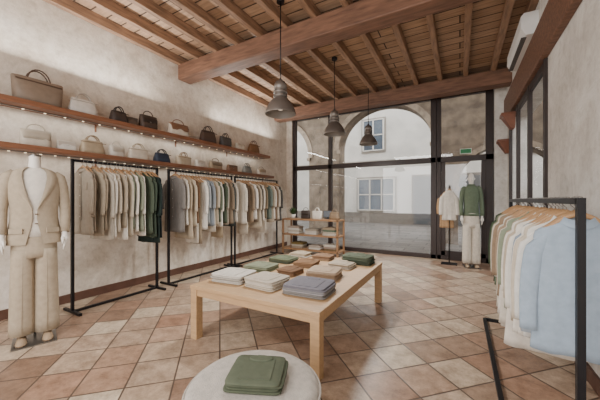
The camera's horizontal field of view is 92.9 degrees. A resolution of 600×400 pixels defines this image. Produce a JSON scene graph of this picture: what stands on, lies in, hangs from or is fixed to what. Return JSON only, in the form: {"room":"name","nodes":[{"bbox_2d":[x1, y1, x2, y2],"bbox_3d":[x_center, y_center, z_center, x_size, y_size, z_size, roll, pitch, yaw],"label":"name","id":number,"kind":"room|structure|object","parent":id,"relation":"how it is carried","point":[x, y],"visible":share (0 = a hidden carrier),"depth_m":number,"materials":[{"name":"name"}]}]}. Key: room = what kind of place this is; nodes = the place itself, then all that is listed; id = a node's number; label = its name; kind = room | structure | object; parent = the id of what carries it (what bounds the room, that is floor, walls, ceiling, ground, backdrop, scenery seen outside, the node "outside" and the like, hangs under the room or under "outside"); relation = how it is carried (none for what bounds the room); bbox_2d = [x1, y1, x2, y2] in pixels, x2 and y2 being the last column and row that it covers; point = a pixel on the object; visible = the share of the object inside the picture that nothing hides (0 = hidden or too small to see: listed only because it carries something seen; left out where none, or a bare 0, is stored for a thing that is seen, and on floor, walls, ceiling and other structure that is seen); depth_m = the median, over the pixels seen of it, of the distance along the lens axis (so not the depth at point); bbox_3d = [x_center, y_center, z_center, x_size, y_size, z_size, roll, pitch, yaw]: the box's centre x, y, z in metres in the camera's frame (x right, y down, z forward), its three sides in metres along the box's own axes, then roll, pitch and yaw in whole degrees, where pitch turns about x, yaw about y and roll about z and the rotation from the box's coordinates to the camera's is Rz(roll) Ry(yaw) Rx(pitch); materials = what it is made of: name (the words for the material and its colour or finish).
{"room":"clothing store","nodes":[
{"label":"clothing store","id":0,"kind":"room"},
{"bbox_2d":[0,0,286,309],"bbox_3d":[-2.905,-0.775,4.325,0.300,4.250,10.300,0,0,29],"label":"wall","id":1,"kind":"structure","parent":0,"point":[77,55],"depth_m":4.29,"materials":[{"name":"paint"}]},
{"bbox_2d":[0,93,269,158],"bbox_3d":[-2.264,-1.040,4.854,0.300,0.160,5.650,0,0,29],"label":"wall shelf","id":2,"kind":"object","parent":1,"relation":"attached to","point":[6,99],"visible":0.99,"depth_m":3.96,"materials":[{"name":"brown wood"}]},
{"bbox_2d":[10,69,62,106],"bbox_3d":[-3.090,-1.325,3.362,0.200,0.407,0.470,0,0,32],"label":"handbag","id":3,"kind":"object","parent":2,"relation":"on","point":[25,87],"visible":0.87,"depth_m":3.29,"materials":[{"name":"brown leather"}]},
{"bbox_2d":[68,93,98,115],"bbox_3d":[-2.865,-1.262,3.763,0.153,0.283,0.330,0,0,34],"label":"handbag","id":4,"kind":"object","parent":2,"relation":"on","point":[81,105],"visible":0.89,"depth_m":3.72,"materials":[{"name":"white leather"}]},
{"bbox_2d":[109,106,127,122],"bbox_3d":[-2.645,-1.242,4.156,0.145,0.242,0.240,0,0,27],"label":"handbag","id":5,"kind":"object","parent":2,"relation":"on","point":[114,114],"visible":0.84,"depth_m":4.11,"materials":[{"name":"black leather"}]},
{"bbox_2d":[0,103,262,158],"bbox_3d":[-2.185,-1.052,5.067,0.030,0.016,5.000,0,0,29],"label":"lights","id":6,"kind":"object","parent":2,"relation":"attached to","point":[0,103],"visible":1,"depth_m":4.05,"materials":[{"name":"metal"}]},
{"bbox_2d":[127,116,137,124],"bbox_3d":[-2.551,-1.186,4.321,0.106,0.130,0.160,0,0,35],"label":"handbag","id":7,"kind":"object","parent":2,"relation":"on","point":[131,120],"visible":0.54,"depth_m":4.29,"materials":[{"name":"leather"}]},
{"bbox_2d":[138,111,157,129],"bbox_3d":[-2.425,-1.271,4.549,0.156,0.300,0.280,0,0,29],"label":"handbag","id":8,"kind":"object","parent":2,"relation":"on","point":[144,120],"visible":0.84,"depth_m":4.49,"materials":[{"name":"leather"}]},
{"bbox_2d":[167,119,188,136],"bbox_3d":[-2.150,-1.271,5.036,0.166,0.300,0.380,0,0,31],"label":"handbag","id":9,"kind":"object","parent":2,"relation":"on","point":[175,128],"visible":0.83,"depth_m":4.96,"materials":[{"name":"leather"}]},
{"bbox_2d":[199,126,216,142],"bbox_3d":[-1.817,-1.290,5.629,0.166,0.338,0.360,0,0,35],"label":"handbag","id":10,"kind":"object","parent":2,"relation":"on","point":[205,135],"visible":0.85,"depth_m":5.56,"materials":[{"name":"brown leather"}]},
{"bbox_2d":[219,133,231,146],"bbox_3d":[-1.583,-1.269,6.048,0.146,0.297,0.314,0,0,29],"label":"handbag","id":11,"kind":"object","parent":2,"relation":"on","point":[226,141],"visible":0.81,"depth_m":5.98,"materials":[{"name":"black leather"}]},
{"bbox_2d":[234,143,244,149],"bbox_3d":[-1.363,-1.196,6.441,0.136,0.150,0.260,0,0,30],"label":"handbag","id":12,"kind":"object","parent":2,"relation":"on","point":[237,145],"visible":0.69,"depth_m":6.37,"materials":[{"name":"leather"}]},
{"bbox_2d":[248,141,259,152],"bbox_3d":[-1.117,-1.276,6.876,0.155,0.310,0.340,0,0,36],"label":"handbag","id":13,"kind":"object","parent":2,"relation":"on","point":[252,147],"visible":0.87,"depth_m":6.81,"materials":[{"name":"brown leather"}]},
{"bbox_2d":[0,141,273,181],"bbox_3d":[-2.223,-0.540,4.928,0.300,0.160,5.820,0,0,29],"label":"wall shelf","id":14,"kind":"object","parent":1,"relation":"attached to","point":[3,145],"visible":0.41,"depth_m":3.94,"materials":[{"name":"brown wood"}]},
{"bbox_2d":[19,124,51,146],"bbox_3d":[-3.100,-0.757,3.345,0.146,0.272,0.280,0,0,35],"label":"handbag","id":15,"kind":"object","parent":14,"relation":"on","point":[27,136],"visible":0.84,"depth_m":3.30,"materials":[{"name":"leather"}]},
{"bbox_2d":[56,140,76,150],"bbox_3d":[-2.953,-0.681,3.607,0.103,0.120,0.200,0,0,35],"label":"handbag","id":16,"kind":"object","parent":14,"relation":"on","point":[60,144],"visible":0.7,"depth_m":3.57,"materials":[{"name":"leather"}]},
{"bbox_2d":[79,135,105,153],"bbox_3d":[-2.811,-0.749,3.859,0.143,0.255,0.300,0,0,30],"label":"handbag","id":17,"kind":"object","parent":14,"relation":"on","point":[86,145],"visible":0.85,"depth_m":3.81,"materials":[{"name":"beige leather"}]},
{"bbox_2d":[108,141,124,156],"bbox_3d":[-2.659,-0.736,4.130,0.122,0.230,0.200,0,0,25],"label":"handbag","id":18,"kind":"object","parent":14,"relation":"on","point":[115,150],"visible":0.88,"depth_m":4.08,"materials":[{"name":"leather"}]},
{"bbox_2d":[0,149,266,178],"bbox_3d":[-2.136,-0.552,5.155,0.030,0.016,5.200,0,0,29],"label":"lights","id":19,"kind":"object","parent":14,"relation":"attached to","point":[0,149],"visible":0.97,"depth_m":4.13,"materials":[{"name":"metal"}]},
{"bbox_2d":[127,143,148,159],"bbox_3d":[-2.502,-0.749,4.409,0.151,0.255,0.320,0,0,34],"label":"handbag","id":20,"kind":"object","parent":14,"relation":"on","point":[139,153],"visible":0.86,"depth_m":4.36,"materials":[{"name":"beige leather"}]},
{"bbox_2d":[153,149,170,162],"bbox_3d":[-2.307,-0.735,4.758,0.146,0.228,0.280,0,0,33],"label":"handbag","id":21,"kind":"object","parent":14,"relation":"on","point":[162,157],"visible":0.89,"depth_m":4.71,"materials":[{"name":"blue leather"}]},
{"bbox_2d":[176,152,190,164],"bbox_3d":[-2.097,-0.742,5.133,0.136,0.242,0.314,0,0,28],"label":"handbag","id":22,"kind":"object","parent":14,"relation":"on","point":[180,159],"visible":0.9,"depth_m":5.08,"materials":[{"name":"beige leather"}]},
{"bbox_2d":[194,160,205,166],"bbox_3d":[-1.915,-0.691,5.455,0.123,0.140,0.220,0,0,23],"label":"handbag","id":23,"kind":"object","parent":14,"relation":"on","point":[200,163],"visible":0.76,"depth_m":5.38,"materials":[{"name":"leather"}]},
{"bbox_2d":[208,158,222,168],"bbox_3d":[-1.720,-0.736,5.804,0.141,0.230,0.320,0,0,28],"label":"handbag","id":24,"kind":"object","parent":14,"relation":"on","point":[212,164],"visible":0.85,"depth_m":5.73,"materials":[{"name":"leather"}]},
{"bbox_2d":[226,164,237,170],"bbox_3d":[-1.485,-0.691,6.223,0.126,0.140,0.280,0,0,31],"label":"handbag","id":25,"kind":"object","parent":14,"relation":"on","point":[229,167],"visible":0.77,"depth_m":6.15,"materials":[{"name":"leather"}]},
{"bbox_2d":[242,163,251,172],"bbox_3d":[-1.240,-0.742,6.659,0.141,0.242,0.320,0,0,23],"label":"handbag","id":26,"kind":"object","parent":14,"relation":"on","point":[247,169],"visible":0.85,"depth_m":6.59,"materials":[{"name":"beige leather"}]},
{"bbox_2d":[256,167,265,174],"bbox_3d":[-0.971,-0.729,7.139,0.136,0.216,0.280,0,0,36],"label":"handbag","id":27,"kind":"object","parent":14,"relation":"on","point":[259,171],"visible":0.8,"depth_m":7.08,"materials":[{"name":"leather"}]},
{"bbox_2d":[0,242,286,320],"bbox_3d":[-2.765,1.295,4.247,0.020,0.110,9.700,0,0,29],"label":"baseboard","id":28,"kind":"structure","parent":1,"relation":"attached to","point":[64,299],"depth_m":4.61,"materials":[{"name":"brown wood"}]},
{"bbox_2d":[287,121,292,244],"bbox_3d":[-0.244,-0.545,8.565,0.190,3.790,0.300,0,0,29],"label":"wall","id":29,"kind":"structure","parent":0,"point":[289,123],"depth_m":8.43,"materials":[{"name":"paint"}]},
{"bbox_2d":[0,245,599,399],"bbox_3d":[-0.478,1.450,2.877,5.950,0.200,10.150,0,0,29],"label":"floor","id":30,"kind":"structure","parent":0,"point":[425,339],"depth_m":2.64,"materials":[{"name":"tile"}]},
{"bbox_2d":[0,153,69,351],"bbox_3d":[-2.583,0.444,2.776,0.541,1.813,0.399,0,0,-43],"label":"mannequin","id":31,"kind":"object","parent":30,"relation":"on","point":[33,194],"visible":1,"depth_m":2.71},
{"bbox_2d":[63,159,165,316],"bbox_3d":[-2.454,0.430,3.883,0.400,1.840,1.120,0,0,29],"label":"clothing rack","id":32,"kind":"object","parent":30,"relation":"on","point":[72,310],"visible":0.95,"depth_m":3.41,"materials":[{"name":"black metal"}]},
{"bbox_2d":[69,159,162,242],"bbox_3d":[-2.453,0.066,3.885,0.562,1.129,1.015,0,0,29],"label":"hanging clothes","id":33,"kind":"object","parent":32,"relation":"hanging from","point":[110,204],"visible":1,"depth_m":3.67,"materials":[{"name":"fabric"}]},
{"bbox_2d":[160,169,239,286],"bbox_3d":[-1.739,0.430,5.156,0.400,1.840,1.460,0,0,29],"label":"clothing rack","id":34,"kind":"object","parent":30,"relation":"on","point":[168,282],"visible":0.95,"depth_m":4.58,"materials":[{"name":"black metal"}]},
{"bbox_2d":[162,169,238,243],"bbox_3d":[-1.740,0.129,5.151,0.569,1.256,1.355,0,0,29],"label":"hanging clothes","id":35,"kind":"object","parent":34,"relation":"hanging from","point":[199,204],"visible":1,"depth_m":4.89,"materials":[{"name":"fabric"}]},
{"bbox_2d":[182,350,320,399],"bbox_3d":[-0.238,1.139,1.475,0.698,0.421,0.698,0,0,29],"label":"pouf","id":36,"kind":"object","parent":30,"relation":"on","point":[301,382],"visible":0.71,"depth_m":1.46,"materials":[{"name":"fabric"}]},
{"bbox_2d":[223,355,287,395],"bbox_3d":[-0.220,0.892,1.470,0.301,0.072,0.257,0,0,5],"label":"folded clothes","id":37,"kind":"object","parent":36,"relation":"on","point":[249,374],"visible":1,"depth_m":1.40,"materials":[{"name":"fabric"}]},
{"bbox_2d":[227,176,283,266],"bbox_3d":[-0.964,0.430,6.538,0.400,1.840,1.570,0,0,29],"label":"clothing rack","id":38,"kind":"object","parent":30,"relation":"on","point":[235,177],"visible":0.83,"depth_m":6.34,"materials":[{"name":"black metal"}]},
{"bbox_2d":[236,176,282,233],"bbox_3d":[-0.963,0.128,6.542,0.568,1.254,1.467,0,0,29],"label":"hanging clothes","id":39,"kind":"object","parent":38,"relation":"hanging from","point":[259,203],"visible":0.95,"depth_m":6.27,"materials":[{"name":"fabric"}]},
{"bbox_2d":[190,254,381,380],"bbox_3d":[0.012,1.090,3.290,1.400,0.520,1.950,0,0,29],"label":"display table","id":40,"kind":"object","parent":30,"relation":"on","point":[313,311],"visible":0.67,"depth_m":2.51,"materials":[{"name":"brown wood"}]},
{"bbox_2d":[210,267,255,284],"bbox_3d":[-0.688,0.781,2.964,0.391,0.096,0.331,0,0,24],"label":"folded clothes","id":41,"kind":"object","parent":40,"relation":"on","point":[230,275],"visible":0.93,"depth_m":2.86,"materials":[{"name":"fabric"}]},
{"bbox_2d":[243,261,278,271],"bbox_3d":[-0.464,0.795,3.424,0.356,0.068,0.314,0,0,26],"label":"folded clothes","id":42,"kind":"object","parent":40,"relation":"on","point":[259,266],"visible":0.9,"depth_m":3.35,"materials":[{"name":"fabric"}]},
{"bbox_2d":[244,271,289,291],"bbox_3d":[-0.314,0.781,2.773,0.368,0.096,0.326,0,0,34],"label":"folded clothes","id":43,"kind":"object","parent":40,"relation":"on","point":[266,281],"visible":0.91,"depth_m":2.68,"materials":[{"name":"fabric"}]},
{"bbox_2d":[269,255,298,263],"bbox_3d":[-0.217,0.795,3.861,0.344,0.068,0.283,0,0,32],"label":"folded clothes","id":44,"kind":"object","parent":40,"relation":"on","point":[284,259],"visible":0.99,"depth_m":3.77,"materials":[{"name":"fabric"}]},
{"bbox_2d":[276,265,303,275],"bbox_3d":[-0.109,0.795,3.226,0.240,0.068,0.252,0,0,35],"label":"folded clothes","id":45,"kind":"object","parent":40,"relation":"on","point":[291,270],"visible":0.94,"depth_m":3.17,"materials":[{"name":"fabric"}]},
{"bbox_2d":[289,250,311,257],"bbox_3d":[0.010,0.795,4.205,0.295,0.068,0.236,0,0,29],"label":"folded clothes","id":46,"kind":"object","parent":40,"relation":"on","point":[300,254],"visible":0.92,"depth_m":4.13,"materials":[{"name":"fabric"}]},
{"bbox_2d":[292,258,319,267],"bbox_3d":[0.081,0.795,3.617,0.285,0.068,0.286,0,0,25],"label":"folded clothes","id":47,"kind":"object","parent":40,"relation":"on","point":[303,262],"visible":0.91,"depth_m":3.53,"materials":[{"name":"fabric"}]},
{"bbox_2d":[282,276,335,299],"bbox_3d":[0.089,0.781,2.589,0.420,0.096,0.354,0,0,26],"label":"folded clothes","id":48,"kind":"object","parent":40,"relation":"on","point":[301,286],"visible":1,"depth_m":2.48,"materials":[{"name":"fabric"}]},
{"bbox_2d":[311,253,334,260],"bbox_3d":[0.326,0.795,4.019,0.289,0.068,0.232,0,0,26],"label":"folded clothes","id":49,"kind":"object","parent":40,"relation":"on","point":[318,256],"visible":0.98,"depth_m":3.95,"materials":[{"name":"fabric"}]},
{"bbox_2d":[306,265,342,280],"bbox_3d":[0.270,0.781,3.095,0.353,0.096,0.306,0,0,22],"label":"folded clothes","id":50,"kind":"object","parent":40,"relation":"on","point":[320,271],"visible":0.97,"depth_m":2.99,"materials":[{"name":"fabric"}]},
{"bbox_2d":[328,260,355,269],"bbox_3d":[0.519,0.795,3.531,0.308,0.068,0.254,0,0,33],"label":"folded clothes","id":51,"kind":"object","parent":40,"relation":"on","point":[346,265],"visible":0.86,"depth_m":3.46,"materials":[{"name":"fabric"}]},
{"bbox_2d":[342,252,374,265],"bbox_3d":[0.769,0.772,3.763,0.393,0.114,0.292,0,0,32],"label":"folded clothes","id":52,"kind":"object","parent":40,"relation":"on","point":[363,259],"visible":0.9,"depth_m":3.66,"materials":[{"name":"fabric"}]},
{"bbox_2d":[282,217,344,257],"bbox_3d":[0.316,0.910,7.133,1.530,0.880,0.450,0,0,29],"label":"shelving unit","id":53,"kind":"object","parent":30,"relation":"on","point":[337,236],"visible":0.7,"depth_m":6.93,"materials":[{"name":"brown wood"}]},
{"bbox_2d":[289,207,297,217],"bbox_3d":[-0.170,0.321,7.426,0.278,0.296,0.302,0,0,-23],"label":"potted plant","id":54,"kind":"object","parent":53,"relation":"on","point":[292,210],"visible":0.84,"depth_m":7.37,"materials":[{"name":"green plant"}]},
{"bbox_2d":[288,225,303,233],"bbox_3d":[-0.112,0.753,7.369,0.351,0.192,0.313,0,0,29],"label":"folded clothes","id":55,"kind":"object","parent":53,"relation":"on","point":[297,229],"visible":1,"depth_m":7.25,"materials":[{"name":"fabric"}]},
{"bbox_2d":[291,241,306,247],"bbox_3d":[-0.023,1.135,7.317,0.346,0.147,0.321,0,0,29],"label":"folded clothes","id":56,"kind":"object","parent":53,"relation":"on","point":[296,244],"visible":1,"depth_m":7.20,"materials":[{"name":"fabric"}]},
{"bbox_2d":[301,207,309,218],"bbox_3d":[0.148,0.326,7.211,0.240,0.286,0.126,0,0,29],"label":"handbag","id":57,"kind":"object","parent":53,"relation":"on","point":[305,214],"visible":1,"depth_m":7.16,"materials":[{"name":"leather"}]},
{"bbox_2d":[305,228,320,234],"bbox_3d":[0.329,0.775,7.123,0.351,0.147,0.308,0,0,29],"label":"folded clothes","id":58,"kind":"object","parent":53,"relation":"on","point":[312,231],"visible":1,"depth_m":7.01,"materials":[{"name":"fabric"}]},
{"bbox_2d":[308,244,322,249],"bbox_3d":[0.412,1.158,7.076,0.347,0.102,0.310,0,0,29],"label":"folded clothes","id":59,"kind":"object","parent":53,"relation":"on","point":[312,246],"visible":0.85,"depth_m":6.98,"materials":[{"name":"fabric"}]},
{"bbox_2d":[312,208,321,218],"bbox_3d":[0.427,0.328,7.054,0.269,0.283,0.126,0,0,29],"label":"handbag","id":60,"kind":"object","parent":53,"relation":"on","point":[315,214],"visible":0.98,"depth_m":7.01,"materials":[{"name":"white leather"}]},
{"bbox_2d":[323,211,331,218],"bbox_3d":[0.681,0.364,7.037,0.220,0.202,0.100,0,0,18],"label":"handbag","id":61,"kind":"object","parent":53,"relation":"on","point":[326,214],"visible":0.77,"depth_m":7.04,"materials":[{"name":"grey leather"}]},
{"bbox_2d":[322,227,335,235],"bbox_3d":[0.747,0.753,6.889,0.352,0.192,0.312,0,0,29],"label":"folded clothes","id":62,"kind":"object","parent":53,"relation":"on","point":[327,231],"visible":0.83,"depth_m":6.75,"materials":[{"name":"fabric"}]},
{"bbox_2d":[323,243,339,250],"bbox_3d":[0.761,1.135,6.879,0.356,0.147,0.307,0,0,29],"label":"folded clothes","id":63,"kind":"object","parent":53,"relation":"on","point":[327,247],"visible":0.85,"depth_m":6.77,"materials":[{"name":"fabric"}]},
{"bbox_2d":[329,209,339,219],"bbox_3d":[0.828,0.341,6.829,0.260,0.255,0.126,0,0,29],"label":"handbag","id":64,"kind":"object","parent":53,"relation":"on","point":[333,215],"visible":1,"depth_m":6.78,"materials":[{"name":"brown leather"}]},
{"bbox_2d":[436,185,459,265],"bbox_3d":[3.133,0.516,6.040,0.442,1.668,0.240,0,0,29],"label":"dress form","id":65,"kind":"object","parent":30,"relation":"on","point":[447,208],"visible":0.98,"depth_m":6.02,"materials":[{"name":"white fabric"}]},
{"bbox_2d":[459,173,483,269],"bbox_3d":[3.460,0.400,5.754,0.441,1.900,0.378,0,0,21],"label":"mannequin","id":66,"kind":"object","parent":30,"relation":"on","point":[472,195],"visible":1,"depth_m":5.69},
{"bbox_2d":[483,198,585,399],"bbox_3d":[1.772,0.670,2.193,0.495,1.360,2.070,0,0,29],"label":"clothing rack","id":67,"kind":"object","parent":30,"relation":"on","point":[580,203],"visible":0.7,"depth_m":1.29,"materials":[{"name":"black metal"}]},
{"bbox_2d":[488,196,599,364],"bbox_3d":[1.823,0.525,2.198,0.524,1.088,1.876,0,0,29],"label":"hanging clothes","id":68,"kind":"object","parent":67,"relation":"hanging from","point":[531,250],"visible":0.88,"depth_m":1.49,"materials":[{"name":"fabric"}]},
{"bbox_2d":[72,0,527,106],"bbox_3d":[-0.442,-2.675,2.942,5.950,0.150,10.300,0,0,29],"label":"ceiling","id":69,"kind":"structure","parent":0,"point":[486,14],"depth_m":4.64,"materials":[{"name":"brown wood"}]},
{"bbox_2d":[265,0,295,118],"bbox_3d":[-0.253,-1.855,3.697,0.400,1.490,0.400,0,0,29],"label":"pendant lamp","id":70,"kind":"object","parent":69,"relation":"hanging from","point":[280,106],"visible":1,"depth_m":3.63,"materials":[{"name":"metal"}]},
{"bbox_2d":[43,0,538,106],"bbox_3d":[-0.438,-2.525,2.941,5.342,0.150,9.700,0,0,29],"label":"ceiling joists","id":71,"kind":"object","parent":69,"relation":"attached to","point":[69,6],"depth_m":4.41,"materials":[{"name":"brown wood"}]},
{"bbox_2d":[178,0,478,83],"bbox_3d":[0.163,-2.340,4.019,5.350,0.280,0.270,0,0,29],"label":"ceiling beam","id":72,"kind":"structure","parent":69,"relation":"attached to","point":[361,17],"depth_m":3.91,"materials":[{"name":"brown wood"}]},
{"bbox_2d":[323,56,345,136],"bbox_3d":[0.629,-1.900,5.208,0.400,1.400,0.400,0,0,29],"label":"pendant lamp","id":73,"kind":"object","parent":69,"relation":"hanging from","point":[334,128],"visible":1,"depth_m":5.14,"materials":[{"name":"metal"}]},
{"bbox_2d":[359,86,376,145],"bbox_3d":[1.538,-1.925,6.418,0.400,1.350,0.400,0,0,29],"label":"pendant lamp","id":74,"kind":"object","parent":69,"relation":"hanging from","point":[368,139],"visible":0.98,"depth_m":6.35,"materials":[{"name":"metal"}]},
{"bbox_2d":[274,68,511,122],"bbox_3d":[1.680,-2.340,6.723,5.350,0.280,0.270,0,0,29],"label":"ceiling beam","id":75,"kind":"structure","parent":69,"relation":"attached to","point":[500,78],"depth_m":6.18,"materials":[{"name":"brown wood"}]},
{"bbox_2d":[297,220,480,252],"bbox_3d":[9.406,1.460,21.870,45.000,0.180,32.650,0,0,29],"label":"ground","id":76,"kind":"structure","parent":0,"point":[399,237],"depth_m":10.41,"materials":[{"name":"stone"}]},
{"bbox_2d":[297,109,542,226],"bbox_3d":[4.048,-3.140,17.431,40.000,9.020,0.635,0,0,29],"label":"facade","id":77,"kind":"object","parent":76,"relation":"on","point":[395,194],"visible":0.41,"depth_m":16.52,"materials":[{"name":"paint"}]},
{"bbox_2d":[297,93,542,244],"bbox_3d":[4.149,-1.890,9.437,26.000,6.520,0.680,0,0,29],"label":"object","id":78,"kind":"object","parent":76,"relation":"on","point":[463,117],"visible":0.27,"depth_m":9.14,"materials":[{"name":"beige stone"}]},
{"bbox_2d":[494,87,506,219],"bbox_3d":[4.242,-0.545,6.048,0.220,3.790,0.300,0,0,29],"label":"wall","id":79,"kind":"structure","parent":0,"point":[500,129],"depth_m":5.93,"materials":[{"name":"paint"}]},
{"bbox_2d":[437,89,493,262],"bbox_3d":[3.613,-0.543,6.279,1.085,3.783,0.172,0,0,29],"label":"door","id":80,"kind":"structure","parent":79,"relation":"in","point":[487,159],"depth_m":6.09,"materials":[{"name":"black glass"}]},
{"bbox_2d":[460,148,471,153],"bbox_3d":[3.619,-1.065,6.225,0.220,0.110,0.060,0,0,29],"label":"exit sign","id":81,"kind":"object","parent":80,"relation":"attached to","point":[468,150],"visible":1,"depth_m":6.19,"materials":[{"name":"green plastic"}]},
{"bbox_2d":[507,0,599,377],"bbox_3d":[2.022,-0.775,1.560,0.300,4.250,10.300,0,0,29],"label":"wall","id":82,"kind":"structure","parent":0,"point":[574,60],"depth_m":2.45,"materials":[{"name":"paint"}]},
{"bbox_2d":[496,139,508,153],"bbox_3d":[4.070,-1.065,5.720,0.200,0.270,0.280,0,0,29],"label":"corbel","id":83,"kind":"object","parent":82,"relation":"attached to","point":[503,144],"visible":0.83,"depth_m":5.62,"materials":[{"name":"brown wood"}]},
{"bbox_2d":[499,111,515,129],"bbox_3d":[3.613,-1.365,4.967,0.200,0.270,0.280,0,0,29],"label":"corbel","id":84,"kind":"object","parent":82,"relation":"attached to","point":[508,118],"visible":1,"depth_m":4.87,"materials":[{"name":"brown wood"}]},
{"bbox_2d":[507,9,538,71],"bbox_3d":[3.159,-2.208,4.076,0.180,0.285,1.200,0,0,29],"label":"air conditioner","id":85,"kind":"object","parent":82,"relation":"attached to","point":[528,22],"visible":0.9,"depth_m":3.74,"materials":[{"name":"white plastic"}]},
{"bbox_2d":[509,58,547,207],"bbox_3d":[3.392,-0.175,4.317,0.050,2.810,2.660,0,0,29],"label":"window","id":86,"kind":"structure","parent":82,"relation":"in","point":[543,70],"depth_m":3.92,"materials":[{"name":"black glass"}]},
{"bbox_2d":[504,0,581,111],"bbox_3d":[3.084,-1.805,3.831,0.070,0.450,4.500,0,0,29],"label":"wooden beam","id":87,"kind":"structure","parent":82,"relation":"attached to","point":[557,14],"depth_m":3.16,"materials":[{"name":"brown wood"}]},
{"bbox_2d":[574,361,599,397],"bbox_3d":[1.124,1.295,0.287,0.020,0.110,6.600,0,0,29],"label":"baseboard","id":88,"kind":"structure","parent":82,"relation":"attached to","point":[592,377],"depth_m":2.05,"materials":[{"name":"brown wood"}]},
{"bbox_3d":[2.005,-2.520,7.303,5.350,0.160,0.300,0,0,29],"label":"wall","id":89,"kind":"structure","parent":0,"visible":0},
{"bbox_2d":[293,98,436,258],"bbox_3d":[1.483,-0.543,7.516,3.830,3.783,0.100,0,0,29],"label":"window","id":90,"kind":"structure","parent":89,"relation":"in","point":[433,160],"depth_m":7.14,"materials":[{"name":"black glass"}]}
]}

